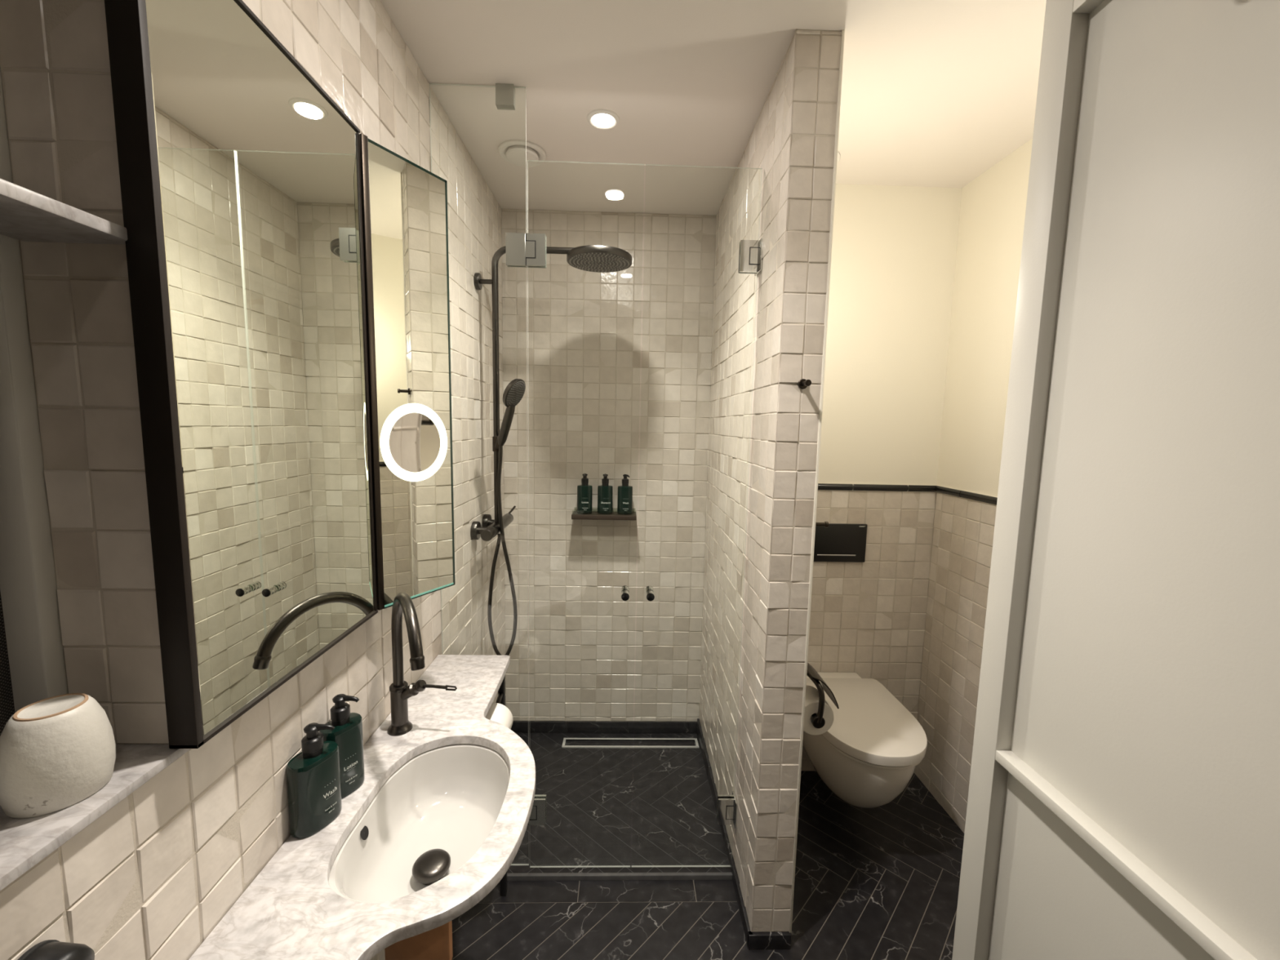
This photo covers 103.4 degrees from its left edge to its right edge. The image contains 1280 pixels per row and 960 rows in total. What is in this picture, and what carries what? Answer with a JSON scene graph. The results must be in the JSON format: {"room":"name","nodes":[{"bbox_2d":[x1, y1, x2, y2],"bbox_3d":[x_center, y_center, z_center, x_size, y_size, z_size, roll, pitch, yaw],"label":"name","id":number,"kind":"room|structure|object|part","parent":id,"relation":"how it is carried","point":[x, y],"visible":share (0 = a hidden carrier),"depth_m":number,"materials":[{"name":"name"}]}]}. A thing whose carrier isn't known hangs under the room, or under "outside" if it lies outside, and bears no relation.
{"room":"bathroom","nodes":[
{"label":"bathroom","id":0,"kind":"room"},
{"bbox_2d":[17,694,84,719],"bbox_3d":[-0.638,0.247,0.548,0.048,0.002,0.048,1,6,-2],"label":"rim","id":1,"kind":"object","parent":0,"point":[61,706],"depth_m":0.55,"materials":[{"name":"white ceramic"}]},
{"bbox_2d":[0,0,506,959],"bbox_3d":[-0.588,0.201,0.585,0.008,2.410,3.548,1,6,-2],"label":"wall","id":2,"kind":"structure","parent":0,"point":[152,877],"depth_m":0.89,"materials":[{"name":"tile"}]},
{"bbox_2d":[17,939,94,959],"bbox_3d":[-0.567,0.480,0.485,0.048,0.058,0.056,1,6,-2],"label":"wall holder","id":3,"kind":"object","parent":2,"relation":"attached to","point":[49,949],"visible":1,"depth_m":0.49,"materials":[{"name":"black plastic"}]},
{"bbox_2d":[0,0,168,744],"bbox_3d":[-0.683,-0.181,0.100,0.234,1.170,0.972,1,6,-2],"label":"wall niche","id":4,"kind":"object","parent":2,"relation":"in","point":[55,64],"visible":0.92,"depth_m":0.59,"materials":[{"name":"tile"}]},
{"bbox_2d":[0,66,68,735],"bbox_3d":[-0.727,-0.188,0.097,0.066,1.157,0.970,1,6,-2],"label":"wall","id":5,"kind":"structure","parent":4,"relation":"attached to","point":[33,668],"depth_m":0.59,"materials":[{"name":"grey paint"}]},
{"bbox_2d":[0,591,14,735],"bbox_3d":[-0.756,-0.188,0.096,0.008,1.157,0.970,1,6,-2],"label":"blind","id":6,"kind":"object","parent":5,"relation":"attached to","point":[6,700],"depth_m":0.62,"materials":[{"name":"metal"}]},
{"bbox_2d":[0,178,127,244],"bbox_3d":[-0.625,-0.225,0.099,0.128,0.015,0.978,1,6,-2],"label":"shelf","id":7,"kind":"object","parent":4,"relation":"attached to","point":[26,215],"visible":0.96,"depth_m":0.52,"materials":[{"name":"white stone"}]},
{"bbox_2d":[0,743,190,890],"bbox_3d":[-0.665,0.395,0.160,0.194,0.012,0.986,1,6,-2],"label":"shelf","id":8,"kind":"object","parent":2,"relation":"attached to","point":[24,842],"depth_m":0.53,"materials":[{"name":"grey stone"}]},
{"bbox_2d":[0,693,115,817],"bbox_3d":[-0.639,0.295,0.553,0.088,0.101,0.088,1,6,-2],"label":"vase","id":9,"kind":"object","parent":8,"relation":"on","point":[57,752],"visible":1,"depth_m":0.53,"materials":[{"name":"beige ceramic"}]},
{"bbox_2d":[104,0,455,748],"bbox_3d":[-0.554,-0.184,0.907,0.108,0.975,0.662,2,6,8],"label":"mirror","id":10,"kind":"object","parent":2,"relation":"attached to","point":[288,268],"visible":1,"depth_m":0.74,"materials":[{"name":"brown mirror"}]},
{"bbox_2d":[145,0,374,737],"bbox_3d":[-0.553,-0.173,0.811,0.001,0.963,0.446,1,6,-2],"label":"mirror glass","id":11,"kind":"object","parent":10,"relation":"attached to","point":[258,260],"depth_m":0.72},
{"bbox_3d":[-0.504,-0.207,1.135,0.001,0.954,0.193,4,7,28],"label":"wing glass","id":12,"kind":"part","parent":10,"relation":"part of","materials":[{"name":"mirror"}]},
{"bbox_2d":[380,403,447,481],"bbox_3d":[-0.508,-0.085,1.145,0.001,0.177,0.177,4,7,28],"label":"ring light","id":13,"kind":"object","parent":10,"relation":"attached to","point":[414,436],"depth_m":1.14,"materials":[{"name":"white plastic"}]},
{"bbox_2d":[389,413,439,472],"bbox_3d":[-0.510,-0.085,1.146,0.004,0.135,0.135,4,7,28],"label":"magnifying mirror","id":14,"kind":"object","parent":10,"relation":"attached to","point":[414,437],"depth_m":1.15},
{"bbox_2d":[188,654,535,959],"bbox_3d":[-0.404,0.613,0.954,0.397,0.020,1.203,1,6,-2],"label":"countertop","id":15,"kind":"structure","parent":2,"relation":"attached to","point":[291,910],"depth_m":0.81,"materials":[{"name":"white stone"}]},
{"bbox_2d":[285,722,342,839],"bbox_3d":[-0.571,0.514,0.885,0.056,0.184,0.082,6,8,36],"label":"pump bottle","id":16,"kind":"object","parent":15,"relation":"on","point":[313,774],"visible":1,"depth_m":0.87,"materials":[{"name":"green plastic"}]},
{"bbox_2d":[323,778,337,798],"bbox_3d":[-0.544,0.544,0.887,0.001,0.025,0.026,3,7,18],"label":"print","id":17,"kind":"object","parent":16,"relation":"on","point":[330,785],"depth_m":0.89,"materials":[{"name":"white paint"}]},
{"bbox_2d":[319,693,364,799],"bbox_3d":[-0.570,0.502,0.965,0.074,0.192,0.056,-5,9,-44],"label":"pump bottle","id":18,"kind":"object","parent":15,"relation":"on","point":[347,732],"visible":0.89,"depth_m":0.95,"materials":[{"name":"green plastic"}]},
{"bbox_2d":[328,743,510,902],"bbox_3d":[-0.388,0.691,0.963,0.281,0.137,0.431,1,6,-2],"label":"basin","id":19,"kind":"object","parent":15,"relation":"in","point":[437,809],"visible":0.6,"depth_m":1.04,"materials":[{"name":"white glazed ceramic"},{"name":"brushed black bronze"}]},
{"bbox_2d":[384,920,453,959],"bbox_3d":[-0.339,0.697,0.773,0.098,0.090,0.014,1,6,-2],"label":"cabinet","id":20,"kind":"object","parent":19,"relation":"attached to","point":[436,944],"visible":0.34,"depth_m":0.77,"materials":[{"name":"brown wood"}]},
{"bbox_2d":[386,592,457,736],"bbox_3d":[-0.457,0.409,1.088,0.126,0.354,0.266,-4,8,-38],"label":"faucet","id":21,"kind":"object","parent":15,"relation":"on","point":[400,691],"visible":1,"depth_m":1.14,"materials":[{"name":"black metal"}]},
{"bbox_3d":[-0.486,0.359,1.052,0.022,0.249,0.246,-3,8,-35],"label":"spout","id":22,"kind":"part","parent":21,"relation":"part of","materials":[{"name":"black metal"}]},
{"bbox_3d":[-0.456,0.469,1.143,0.087,0.012,0.008,2,6,6],"label":"lever","id":23,"kind":"part","parent":21,"relation":"part of","materials":[{"name":"black metal"}]},
{"bbox_2d":[470,244,631,541],"bbox_3d":[-0.328,-0.328,1.989,0.574,1.083,0.412,1,6,-2],"label":"shower column","id":24,"kind":"structure","parent":2,"relation":"attached to","point":[590,258],"depth_m":1.87,"materials":[{"name":"black metal"}]},
{"bbox_2d":[487,378,525,655],"bbox_3d":[-0.498,0.172,1.926,0.106,1.095,0.167,-5,9,-45],"label":"shower","id":25,"kind":"object","parent":24,"relation":"attached to","point":[514,391],"visible":0.94,"depth_m":1.93,"materials":[{"name":"black metal"}]},
{"bbox_3d":[-0.496,-0.204,1.874,0.097,0.157,0.034,7,8,41],"label":"handle","id":26,"kind":"part","parent":25,"relation":"part of","materials":[{"name":"black metal"}]},
{"bbox_3d":[-0.451,-0.312,1.839,0.048,0.099,0.110,3,6,14],"label":"spray plate","id":27,"kind":"part","parent":25,"relation":"part of","materials":[{"name":"grey"}]},
{"bbox_3d":[-0.560,0.133,2.204,0.009,0.031,0.074,2,6,9],"label":"mixer lever","id":28,"kind":"part","parent":24,"relation":"part of","materials":[{"name":"black metal"}]},
{"bbox_3d":[-0.150,-0.805,1.872,0.237,0.001,0.237,1,6,-2],"label":"nozzle plate","id":29,"kind":"part","parent":24,"relation":"part of","materials":[{"name":"grey metal"}]},
{"bbox_2d":[501,208,716,721],"bbox_3d":[-0.159,0.003,2.360,0.952,2.387,0.008,1,6,-2],"label":"wall","id":30,"kind":"structure","parent":0,"point":[587,332],"depth_m":2.35,"materials":[{"name":"tile"}]},
{"bbox_2d":[510,720,697,733],"bbox_3d":[-0.183,1.216,2.490,0.944,0.052,0.013,1,6,-2],"label":"baseboard","id":31,"kind":"structure","parent":30,"relation":"attached to","point":[517,726],"depth_m":2.48,"materials":[{"name":"black stone"}]},
{"bbox_2d":[571,511,636,519],"bbox_3d":[-0.164,0.155,2.326,0.293,0.041,0.098,1,6,-2],"label":"shower shelf","id":32,"kind":"object","parent":30,"relation":"attached to","point":[594,515],"visible":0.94,"depth_m":2.28,"materials":[{"name":"brown metal"}]},
{"bbox_2d":[577,473,592,514],"bbox_3d":[-0.252,0.062,2.301,0.069,0.184,0.061,1,6,-2],"label":"pump bottle","id":33,"kind":"object","parent":32,"relation":"on","point":[584,491],"visible":1,"depth_m":2.29,"materials":[{"name":"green plastic"}]},
{"bbox_2d":[597,473,613,514],"bbox_3d":[-0.159,0.063,2.304,0.069,0.184,0.061,1,6,-2],"label":"pump bottle","id":34,"kind":"object","parent":32,"relation":"on","point":[605,491],"visible":1,"depth_m":2.29,"materials":[{"name":"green plastic"}]},
{"bbox_2d":[617,474,632,514],"bbox_3d":[-0.068,0.064,2.313,0.069,0.184,0.054,3,7,18],"label":"pump bottle","id":35,"kind":"object","parent":32,"relation":"on","point":[624,496],"visible":1,"depth_m":2.29,"materials":[{"name":"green plastic"}]},
{"bbox_2d":[451,732,964,959],"bbox_3d":[0.308,1.427,0.743,1.838,0.061,3.548,1,6,-2],"label":"floor","id":36,"kind":"structure","parent":0,"point":[882,882],"depth_m":1.67,"materials":[{"name":"black stone"}]},
{"bbox_2d":[429,83,528,865],"bbox_3d":[-0.476,0.085,1.536,0.268,2.382,0.027,1,6,-2],"label":"fixed glass panel","id":37,"kind":"object","parent":36,"relation":"on","point":[515,242],"visible":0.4,"depth_m":1.44,"materials":[{"name":"clear glass"}]},
{"bbox_2d":[525,160,644,867],"bbox_3d":[-0.177,0.190,1.555,0.335,2.196,0.074,1,6,-2],"label":"shower door","id":38,"kind":"structure","parent":37,"relation":"attached to","point":[535,243],"depth_m":1.51,"materials":[{"name":"clear glass"}]},
{"bbox_3d":[-0.046,0.350,1.595,0.024,0.024,0.031,1,6,-2],"label":"knob","id":39,"kind":"part","parent":38,"relation":"part of","materials":[{"name":"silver metal"}]},
{"bbox_3d":[-0.045,0.355,1.558,0.024,0.024,0.031,1,6,-2],"label":"knob","id":40,"kind":"part","parent":38,"relation":"part of","materials":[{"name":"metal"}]},
{"bbox_2d":[496,675,506,896],"bbox_3d":[-0.497,0.994,0.993,0.205,0.748,1.140,1,6,-2],"label":"frame","id":41,"kind":"object","parent":36,"relation":"on","point":[500,699],"visible":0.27,"depth_m":1.52,"materials":[{"name":"black metal"}]},
{"bbox_2d":[485,702,512,728],"bbox_3d":[-0.406,0.678,1.373,0.101,0.101,0.100,1,6,-2],"label":"towel","id":42,"kind":"object","parent":41,"relation":"hanging from","point":[500,713],"visible":0.15,"depth_m":1.38,"materials":[{"name":"white fabric"}]},
{"bbox_2d":[561,737,699,748],"bbox_3d":[-0.044,1.253,2.406,0.644,0.012,0.076,1,6,-2],"label":"shower drain","id":43,"kind":"object","parent":36,"relation":"in","point":[627,743],"visible":1,"depth_m":2.40,"materials":[{"name":"silver metal"}]},
{"bbox_2d":[380,0,1046,215],"bbox_3d":[0.229,-1.011,0.498,2.250,0.050,3.700,1,6,-2],"label":"ceiling","id":44,"kind":"structure","parent":0,"point":[935,93],"depth_m":1.38,"materials":[{"name":"white paint"}]},
{"bbox_2d":[497,139,546,166],"bbox_3d":[-0.408,-1.125,1.754,0.162,0.022,0.162,1,6,-2],"label":"ceiling vent","id":45,"kind":"object","parent":44,"relation":"in","point":[516,154],"visible":0.96,"depth_m":1.73,"materials":[{"name":"white plastic"}]},
{"bbox_2d":[586,108,619,129],"bbox_3d":[-0.113,-1.104,1.550,0.100,0.008,0.100,1,6,-2],"label":"recessed light","id":46,"kind":"object","parent":44,"relation":"in","point":[600,118],"visible":1,"depth_m":1.54,"materials":[{"name":"white plastic"}]},
{"bbox_2d":[591,113,614,127],"bbox_3d":[-0.113,-1.103,1.550,0.073,0.001,0.073,1,6,-2],"label":"diffuser","id":47,"kind":"object","parent":46,"relation":"attached to","point":[598,120],"depth_m":1.55,"materials":[{"name":"white plastic"}]},
{"bbox_2d":[836,151,840,163],"bbox_3d":[0.611,-1.105,1.760,0.162,0.022,0.162,1,6,-2],"label":"recessed light","id":48,"kind":"object","parent":44,"relation":"in","point":[838,153],"visible":0.02,"depth_m":1.72,"materials":[{"name":"white plastic"}]},
{"bbox_2d":[698,29,841,932],"bbox_3d":[0.384,0.082,1.845,0.120,2.410,1.068,1,6,-2],"label":"wall partition","id":49,"kind":"structure","parent":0,"point":[792,139],"depth_m":1.40,"materials":[{"name":"tile"}]},
{"bbox_2d":[631,164,763,866],"bbox_3d":[0.163,0.196,1.565,0.339,2.196,0.074,1,6,-2],"label":"shower door","id":50,"kind":"structure","parent":49,"relation":"attached to","point":[750,251],"depth_m":1.54,"materials":[{"name":"clear glass"}]},
{"bbox_3d":[0.031,0.352,1.597,0.024,0.024,0.031,1,6,-2],"label":"knob","id":51,"kind":"part","parent":50,"relation":"part of","materials":[{"name":"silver metal"}]},
{"bbox_3d":[0.032,0.356,1.560,0.024,0.024,0.031,1,6,-2],"label":"knob","id":52,"kind":"part","parent":50,"relation":"part of","materials":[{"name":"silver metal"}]},
{"bbox_3d":[0.298,1.087,1.666,0.034,0.088,0.060,1,6,-2],"label":"wall plate","id":53,"kind":"part","parent":50,"relation":"part of","materials":[{"name":"silver metal"}]},
{"bbox_3d":[0.333,-0.650,1.476,0.034,0.088,0.060,1,6,-2],"label":"wall plate","id":54,"kind":"part","parent":50,"relation":"part of","materials":[{"name":"silver metal"}]},
{"bbox_2d":[696,718,791,950],"bbox_3d":[0.355,1.278,1.967,0.122,0.086,1.064,1,6,-2],"label":"baseboard","id":55,"kind":"structure","parent":49,"relation":"attached to","point":[756,940],"depth_m":1.52,"materials":[{"name":"black stone"}]},
{"bbox_2d":[797,378,811,389],"bbox_3d":[0.411,-0.240,1.253,0.025,0.025,0.043,1,6,-2],"label":"robe hook","id":56,"kind":"object","parent":49,"relation":"attached to","point":[802,384],"visible":1,"depth_m":1.27,"materials":[{"name":"brown metal"}]},
{"bbox_2d":[788,30,844,933],"bbox_3d":[0.453,0.118,1.316,0.007,2.363,0.007,1,6,-2],"label":"trim","id":57,"kind":"structure","parent":49,"relation":"attached to","point":[838,104],"depth_m":1.30,"materials":[{"name":"beige paint"}]},
{"bbox_2d":[815,521,829,527],"bbox_3d":[0.475,0.117,1.333,0.043,0.025,0.025,1,6,-2],"label":"robe hook","id":58,"kind":"object","parent":49,"relation":"attached to","point":[825,524],"visible":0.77,"depth_m":1.33,"materials":[{"name":"brown metal"}]},
{"bbox_2d":[806,662,839,728],"bbox_3d":[0.522,0.664,1.594,0.170,0.168,0.146,1,6,-2],"label":"toilet paper holder","id":59,"kind":"object","parent":49,"relation":"attached to","point":[818,721],"visible":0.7,"depth_m":1.54,"materials":[{"name":"black metal"}]},
{"bbox_3d":[0.514,0.663,1.599,0.062,0.134,0.167,-4,8,-42],"label":"arm","id":60,"kind":"part","parent":59,"relation":"part of","materials":[{"name":"black metal"}]},
{"bbox_3d":[0.543,0.736,1.538,0.039,0.039,0.012,1,6,-2],"label":"knob","id":61,"kind":"part","parent":59,"relation":"part of","materials":[{"name":"black metal"}]},
{"bbox_2d":[803,684,834,735],"bbox_3d":[0.541,0.729,1.604,0.112,0.112,0.100,1,6,-2],"label":"toilet roll","id":62,"kind":"object","parent":59,"relation":"on","point":[811,701],"visible":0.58,"depth_m":1.56,"materials":[{"name":"white paper"}]},
{"bbox_2d":[800,183,961,770],"bbox_3d":[0.824,0.067,2.064,0.786,2.410,0.009,1,6,-2],"label":"wall","id":63,"kind":"structure","parent":0,"point":[894,247],"depth_m":2.03,"materials":[{"name":"paint"}]},
{"bbox_2d":[813,523,867,562],"bbox_3d":[0.806,0.258,2.078,0.246,0.159,0.012,1,6,-2],"label":"flush plate","id":64,"kind":"object","parent":63,"relation":"attached to","point":[837,542],"visible":0.83,"depth_m":2.07,"materials":[{"name":"black plastic"}]},
{"bbox_2d":[802,671,927,808],"bbox_3d":[0.798,1.021,1.885,0.369,0.368,0.558,1,6,-2],"label":"toilet","id":65,"kind":"object","parent":63,"relation":"attached to","point":[873,745],"visible":0.85,"depth_m":1.72,"materials":[{"name":"white ceramic"}]},
{"bbox_3d":[0.798,1.046,1.897,0.348,0.316,0.535,1,6,-2],"label":"bowl","id":66,"kind":"part","parent":65,"relation":"part of","materials":[{"name":"white ceramic"}]},
{"bbox_3d":[0.803,0.860,1.839,0.369,0.038,0.500,1,6,-2],"label":"lid","id":67,"kind":"part","parent":65,"relation":"part of","materials":[{"name":"white plastic"}]},
{"bbox_3d":[0.802,0.887,1.842,0.355,0.012,0.482,1,6,-2],"label":"seat","id":68,"kind":"part","parent":65,"relation":"part of","materials":[{"name":"white plastic"}]},
{"bbox_2d":[817,483,936,492],"bbox_3d":[0.825,0.029,2.054,0.780,0.029,0.011,1,6,-2],"label":"trim","id":69,"kind":"structure","parent":63,"relation":"attached to","point":[821,486],"depth_m":2.05,"materials":[{"name":"black tile"}]},
{"bbox_2d":[913,137,1032,832],"bbox_3d":[1.257,0.250,0.474,0.010,2.410,3.222,1,6,-2],"label":"wall","id":70,"kind":"structure","parent":0,"point":[993,208],"depth_m":1.88,"materials":[{"name":"paint"}]},
{"bbox_2d":[935,484,997,505],"bbox_3d":[1.225,0.105,1.438,0.011,0.029,1.272,1,6,-2],"label":"trim","id":71,"kind":"structure","parent":70,"relation":"attached to","point":[990,500],"depth_m":1.87,"materials":[{"name":"black tile"}]},
{"bbox_3d":[0.970,0.356,-0.542,0.622,2.410,1.196,1,6,-2],"label":"wall","id":72,"kind":"structure","parent":0,"visible":0},
{"bbox_2d":[951,0,1279,959],"bbox_3d":[0.653,0.358,0.489,0.044,2.152,0.860,1,6,-2],"label":"door","id":73,"kind":"structure","parent":72,"relation":"in","point":[1123,801],"depth_m":0.67,"materials":[{"name":"grey paint"}]},
{"bbox_3d":[0.666,-0.681,0.375,0.028,0.060,0.750,1,6,-2],"label":"rail","id":74,"kind":"part","parent":73,"relation":"part of","materials":[{"name":"grey paint"}]},
{"bbox_3d":[0.641,0.519,0.506,0.028,0.018,0.750,1,6,-2],"label":"rail","id":75,"kind":"part","parent":73,"relation":"part of","materials":[{"name":"grey paint"}]}
]}

